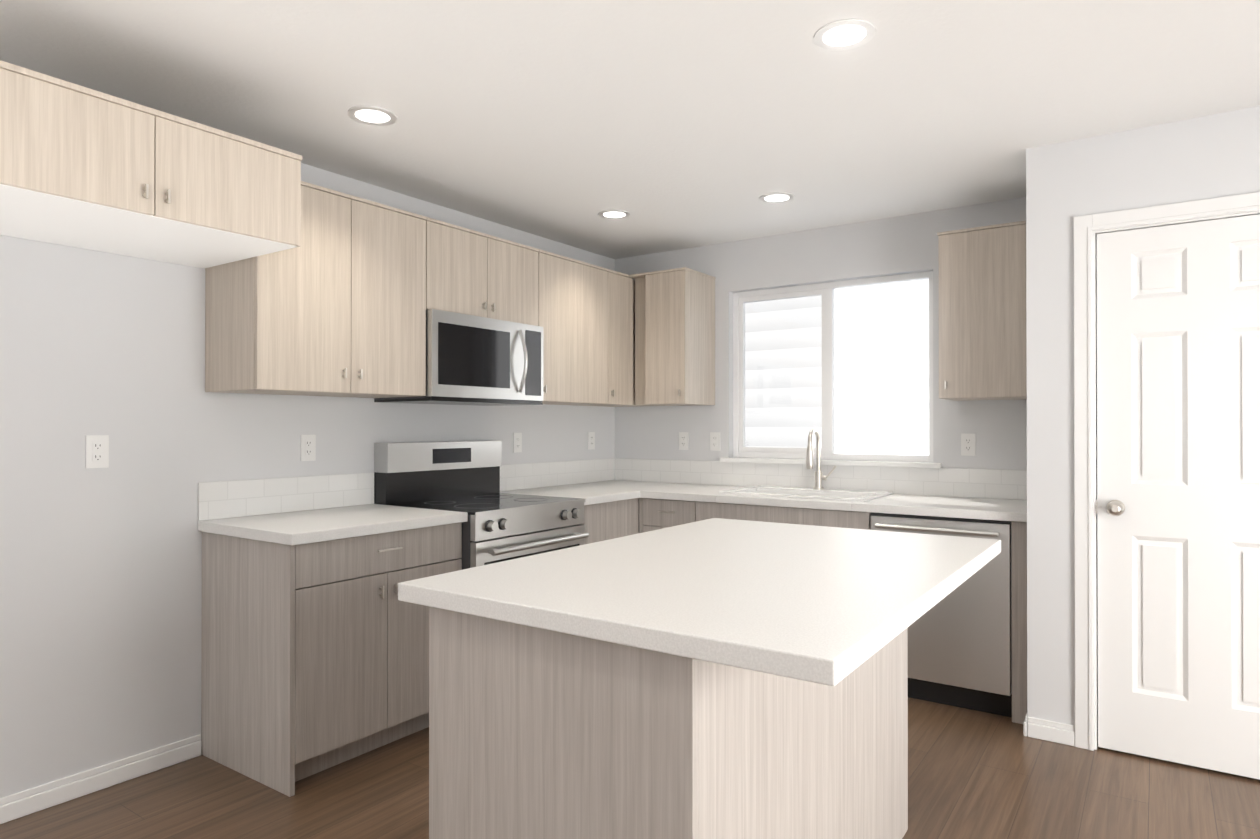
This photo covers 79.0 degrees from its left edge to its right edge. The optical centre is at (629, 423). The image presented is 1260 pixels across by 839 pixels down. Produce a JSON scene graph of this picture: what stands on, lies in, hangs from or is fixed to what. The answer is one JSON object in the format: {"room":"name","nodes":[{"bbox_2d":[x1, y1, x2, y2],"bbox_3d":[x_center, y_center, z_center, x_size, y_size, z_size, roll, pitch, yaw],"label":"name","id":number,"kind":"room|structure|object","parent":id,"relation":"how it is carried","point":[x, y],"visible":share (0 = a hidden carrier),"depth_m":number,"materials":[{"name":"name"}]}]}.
{"room":"kitchen","nodes":[
{"label":"kitchen","id":0,"kind":"room"},
{"bbox_2d":[0,163,615,797],"bbox_3d":[-2.127,0.074,2.458,0.120,2.440,7.190,0,0,35],"label":"wall","id":1,"kind":"structure","parent":0,"point":[100,616],"depth_m":2.78,"materials":[{"name":"white paint"}]},
{"bbox_2d":[86,435,108,467],"bbox_3d":[-1.881,0.100,2.701,0.008,0.115,0.070,0,0,35],"label":"electrical outlet","id":2,"kind":"object","parent":1,"relation":"attached to","point":[97,451],"visible":1,"depth_m":2.70,"materials":[{"name":"white plastic"}]},
{"bbox_2d":[0,734,201,823],"bbox_3d":[-2.849,1.248,1.283,0.018,0.082,4.142,0,0,35],"label":"baseboard","id":3,"kind":"structure","parent":1,"relation":"attached to","point":[39,798],"depth_m":2.69,"materials":[{"name":"white wood"}]},
{"bbox_2d":[0,60,301,268],"bbox_3d":[-1.656,-0.766,2.437,0.680,0.311,0.923,0,0,35],"label":"upper cabinet","id":4,"kind":"object","parent":1,"relation":"attached to","point":[86,168],"visible":1,"depth_m":2.28,"materials":[{"name":"laminate"}]},
{"bbox_2d":[198,472,373,520],"bbox_3d":[-1.454,0.308,3.318,0.009,0.150,0.812,0,0,35],"label":"backsplash","id":5,"kind":"structure","parent":1,"relation":"attached to","point":[230,499],"depth_m":3.26,"materials":[{"name":"tile"}]},
{"bbox_2d":[301,435,315,460],"bbox_3d":[-1.419,0.108,3.372,0.008,0.115,0.070,0,0,35],"label":"electrical outlet","id":6,"kind":"object","parent":1,"relation":"attached to","point":[308,447],"visible":1,"depth_m":3.37,"materials":[{"name":"white plastic"}]},
{"bbox_2d":[205,181,426,397],"bbox_3d":[-1.287,-0.527,3.223,0.395,0.809,0.787,0,0,35],"label":"upper cabinet","id":7,"kind":"object","parent":1,"relation":"attached to","point":[333,304],"visible":0.94,"depth_m":3.05,"materials":[{"name":"laminate"}]},
{"bbox_2d":[426,217,538,325],"bbox_3d":[-0.847,-0.721,3.862,0.395,0.415,0.760,0,0,35],"label":"upper cabinet","id":8,"kind":"object","parent":1,"relation":"attached to","point":[473,272],"visible":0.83,"depth_m":3.72,"materials":[{"name":"laminate"}]},
{"bbox_2d":[374,309,542,405],"bbox_3d":[-0.817,-0.306,3.840,0.468,0.412,0.756,0,0,35],"label":"microwave","id":9,"kind":"object","parent":8,"relation":"attached to","point":[476,360],"visible":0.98,"depth_m":3.68,"materials":[{"name":"grey metal"}]},
{"bbox_2d":[513,433,521,452],"bbox_3d":[-0.658,0.113,4.476,0.008,0.115,0.070,0,0,35],"label":"electrical outlet","id":10,"kind":"object","parent":1,"relation":"attached to","point":[517,442],"visible":1,"depth_m":4.47,"materials":[{"name":"white plastic"}]},
{"bbox_2d":[500,458,615,490],"bbox_3d":[-0.448,0.314,4.777,0.009,0.149,1.200,0,0,35],"label":"backsplash","id":11,"kind":"structure","parent":1,"relation":"attached to","point":[545,474],"depth_m":4.75,"materials":[{"name":"tile"}]},
{"bbox_2d":[588,432,594,449],"bbox_3d":[-0.255,0.116,5.060,0.008,0.115,0.070,0,0,35],"label":"electrical outlet","id":12,"kind":"object","parent":1,"relation":"attached to","point":[591,440],"visible":1,"depth_m":5.05,"materials":[{"name":"white plastic"}]},
{"bbox_2d":[538,249,647,406],"bbox_3d":[-0.286,-0.520,4.675,0.395,0.809,1.211,0,0,35],"label":"upper cabinet","id":13,"kind":"object","parent":1,"relation":"attached to","point":[586,316],"visible":0.71,"depth_m":4.42,"materials":[{"name":"laminate"}]},
{"bbox_2d":[0,697,1259,838],"bbox_3d":[-0.019,1.317,1.000,5.240,0.060,7.190,0,0,35],"label":"floor","id":14,"kind":"structure","parent":0,"point":[973,774],"depth_m":2.64,"materials":[{"name":"brown wood"}]},
{"bbox_2d":[201,522,461,796],"bbox_3d":[-1.194,0.860,3.145,0.630,0.875,0.796,0,0,35],"label":"base cabinet","id":15,"kind":"object","parent":14,"relation":"on","point":[315,657],"visible":0.96,"depth_m":2.85,"materials":[{"name":"laminate"}]},
{"bbox_2d":[198,504,467,545],"bbox_3d":[-1.192,0.402,3.137,0.643,0.040,0.812,0,0,35],"label":"countertop","id":16,"kind":"structure","parent":15,"relation":"on","point":[305,527],"depth_m":2.97,"materials":[{"name":"stone"}]},
{"bbox_2d":[374,441,588,569],"bbox_3d":[-0.699,0.698,3.755,0.748,1.205,0.760,0,0,35],"label":"range","id":17,"kind":"object","parent":14,"relation":"on","point":[464,476],"visible":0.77,"depth_m":3.69,"materials":[{"name":"grey metal"}]},
{"bbox_2d":[583,498,638,543],"bbox_3d":[-0.189,0.866,4.602,0.630,0.875,1.209,0,0,35],"label":"base cabinet","id":18,"kind":"object","parent":14,"relation":"on","point":[609,520],"depth_m":4.21,"materials":[{"name":"laminate"}]},
{"bbox_2d":[500,484,643,504],"bbox_3d":[-0.367,0.407,4.320,0.660,0.040,0.540,0,0,35],"label":"countertop","id":19,"kind":"structure","parent":18,"relation":"on","point":[591,493],"depth_m":4.33,"materials":[{"name":"stone"}]},
{"bbox_2d":[580,480,684,487],"bbox_3d":[0.008,0.410,4.863,0.660,0.040,0.420,0,0,35],"label":"countertop","id":20,"kind":"structure","parent":18,"relation":"on","point":[612,481],"depth_m":5.05,"materials":[{"name":"stone"}]},
{"bbox_2d":[639,498,696,532],"bbox_3d":[0.372,0.866,4.568,0.374,0.875,0.630,0,0,35],"label":"drawers","id":21,"kind":"object","parent":14,"relation":"on","point":[655,514],"visible":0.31,"depth_m":4.34,"materials":[{"name":"laminate"}]},
{"bbox_2d":[429,607,907,838],"bbox_3d":[0.210,0.845,2.071,0.696,0.895,1.370,0,0,35],"label":"kitchen island","id":22,"kind":"object","parent":14,"relation":"on","point":[536,733],"visible":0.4,"depth_m":1.53,"materials":[{"name":"laminate"}]},
{"bbox_2d":[398,518,1000,685],"bbox_3d":[0.313,0.377,2.032,1.000,0.040,1.480,0,0,35],"label":"island countertop","id":23,"kind":"structure","parent":22,"relation":"on","point":[829,606],"depth_m":1.65,"materials":[{"name":"stone"}]},
{"bbox_2d":[696,501,870,529],"bbox_3d":[0.922,0.864,4.188,0.958,0.875,0.630,0,0,35],"label":"base cabinet","id":24,"kind":"object","parent":14,"relation":"on","point":[814,517],"visible":0.02,"depth_m":3.92,"materials":[{"name":"laminate"}]},
{"bbox_2d":[612,484,1026,521],"bbox_3d":[0.797,0.407,4.267,2.636,0.040,0.646,0,0,35],"label":"countertop","id":25,"kind":"structure","parent":24,"relation":"on","point":[905,504],"depth_m":3.79,"materials":[{"name":"stone"}]},
{"bbox_2d":[719,485,892,500],"bbox_3d":[0.965,0.479,4.193,0.800,0.211,0.510,0,0,35],"label":"sink","id":26,"kind":"object","parent":25,"relation":"in","point":[828,494],"visible":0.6,"depth_m":4.20,"materials":[{"name":"white"}]},
{"bbox_2d":[806,428,836,489],"bbox_3d":[1.069,0.201,4.280,0.135,0.348,0.181,0,0,35],"label":"faucet","id":27,"kind":"object","parent":25,"relation":"on","point":[819,477],"visible":1,"depth_m":4.32,"materials":[{"name":"silver metal"}]},
{"bbox_2d":[871,512,1011,716],"bbox_3d":[1.558,0.863,3.721,0.605,0.873,0.672,0,0,35],"label":"dishwasher","id":28,"kind":"object","parent":14,"relation":"on","point":[960,646],"visible":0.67,"depth_m":3.43,"materials":[{"name":"grey metal"}]},
{"bbox_2d":[1011,521,1026,723],"bbox_3d":[1.862,0.862,3.554,0.075,0.875,0.608,0,0,35],"label":"cabinet filler","id":29,"kind":"object","parent":14,"relation":"on","point":[1019,605],"visible":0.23,"depth_m":3.31,"materials":[{"name":"laminate"}]},
{"bbox_2d":[0,0,1259,258],"bbox_3d":[-0.019,-1.192,1.011,5.240,0.080,7.190,0,0,35],"label":"ceiling","id":30,"kind":"structure","parent":0,"point":[674,124],"depth_m":2.62,"materials":[{"name":"white paint"}]},
{"bbox_2d":[347,105,396,125],"bbox_3d":[-0.956,-1.141,2.841,0.176,0.005,0.176,0,0,35],"label":"recessed light","id":31,"kind":"object","parent":30,"relation":"in","point":[372,115],"visible":1,"depth_m":2.83,"materials":[{"name":"white plastic"}]},
{"bbox_2d":[598,209,630,218],"bbox_3d":[-0.084,-1.135,4.159,0.176,0.005,0.176,0,0,35],"label":"recessed light","id":32,"kind":"object","parent":30,"relation":"in","point":[614,214],"visible":1,"depth_m":4.16,"materials":[{"name":"white plastic"}]},
{"bbox_2d":[759,192,794,202],"bbox_3d":[0.740,-1.137,3.857,0.176,0.005,0.176,0,0,35],"label":"recessed light","id":33,"kind":"object","parent":30,"relation":"in","point":[778,197],"visible":1,"depth_m":3.85,"materials":[{"name":"white plastic"}]},
{"bbox_2d":[814,19,875,50],"bbox_3d":[0.632,-1.144,2.256,0.176,0.005,0.176,0,0,35],"label":"recessed light","id":34,"kind":"object","parent":30,"relation":"in","point":[843,34],"visible":1,"depth_m":2.25,"materials":[{"name":"white plastic"}]},
{"bbox_2d":[616,198,1019,498],"bbox_3d":[1.999,0.081,3.907,4.970,2.440,0.120,0,0,35],"label":"wall","id":35,"kind":"structure","parent":0,"point":[905,244],"depth_m":4.47,"materials":[{"name":"white paint"}]},
{"bbox_2d":[629,267,715,405],"bbox_3d":[0.263,-0.520,4.792,0.407,0.809,0.395,0,0,35],"label":"upper cabinet","id":36,"kind":"object","parent":35,"relation":"attached to","point":[675,337],"visible":0.98,"depth_m":4.65,"materials":[{"name":"laminate"}]},
{"bbox_2d":[679,432,688,449],"bbox_3d":[0.349,0.116,4.966,0.070,0.115,0.008,0,0,35],"label":"electrical outlet","id":37,"kind":"object","parent":35,"relation":"attached to","point":[683,440],"visible":1,"depth_m":4.96,"materials":[{"name":"white plastic"}]},
{"bbox_2d":[710,432,719,450],"bbox_3d":[0.538,0.115,4.836,0.070,0.115,0.008,0,0,35],"label":"electrical outlet","id":38,"kind":"object","parent":35,"relation":"attached to","point":[714,441],"visible":1,"depth_m":4.83,"materials":[{"name":"white plastic"}]},
{"bbox_2d":[616,458,1026,499],"bbox_3d":[0.977,0.313,4.529,2.637,0.149,0.010,0,0,35],"label":"backsplash","id":39,"kind":"structure","parent":35,"relation":"attached to","point":[986,483],"depth_m":4.36,"materials":[{"name":"tile"}]},
{"bbox_2d":[720,271,941,467],"bbox_3d":[1.144,-0.293,4.474,1.310,1.065,0.150,0,0,35],"label":"window unit","id":40,"kind":"structure","parent":35,"relation":"in","point":[826,291],"depth_m":4.50,"materials":[{"name":"white plastic"}]},
{"bbox_2d":[961,434,975,455],"bbox_3d":[1.765,0.111,3.990,0.070,0.115,0.008,0,0,35],"label":"electrical outlet","id":41,"kind":"object","parent":35,"relation":"attached to","point":[968,444],"visible":1,"depth_m":3.99,"materials":[{"name":"white plastic"}]},
{"bbox_2d":[937,220,1026,400],"bbox_3d":[1.776,-0.525,3.749,0.431,0.809,0.395,0,0,35],"label":"upper cabinet","id":42,"kind":"object","parent":35,"relation":"attached to","point":[982,319],"visible":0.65,"depth_m":3.61,"materials":[{"name":"laminate"}]},
{"bbox_2d":[1020,106,1259,731],"bbox_3d":[2.647,0.075,2.565,2.340,2.440,0.120,0,0,35],"label":"wall","id":43,"kind":"structure","parent":0,"point":[1215,155],"depth_m":3.10,"materials":[{"name":"white paint"}]},
{"bbox_2d":[1074,192,1259,750],"bbox_3d":[2.176,0.233,2.877,0.866,2.126,0.139,0,0,35],"label":"door frame","id":44,"kind":"structure","parent":43,"relation":"attached to","point":[1088,229],"depth_m":3.04,"materials":[{"name":"white wood"}]},
{"bbox_2d":[1096,214,1259,778],"bbox_3d":[2.140,0.265,2.828,0.714,2.038,0.103,0,0,35],"label":"pantry door","id":45,"kind":"structure","parent":43,"relation":"in","point":[1178,433],"depth_m":2.90,"materials":[{"name":"white"}]},
{"label":"outside","id":46,"kind":"structure","parent":0,"visible":0},
{"bbox_2d":[745,280,928,454],"bbox_3d":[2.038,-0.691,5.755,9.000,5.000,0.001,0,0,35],"label":"window glass","id":47,"kind":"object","parent":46,"point":[812,346],"depth_m":5.98,"materials":[{"name":"white"}]}
]}

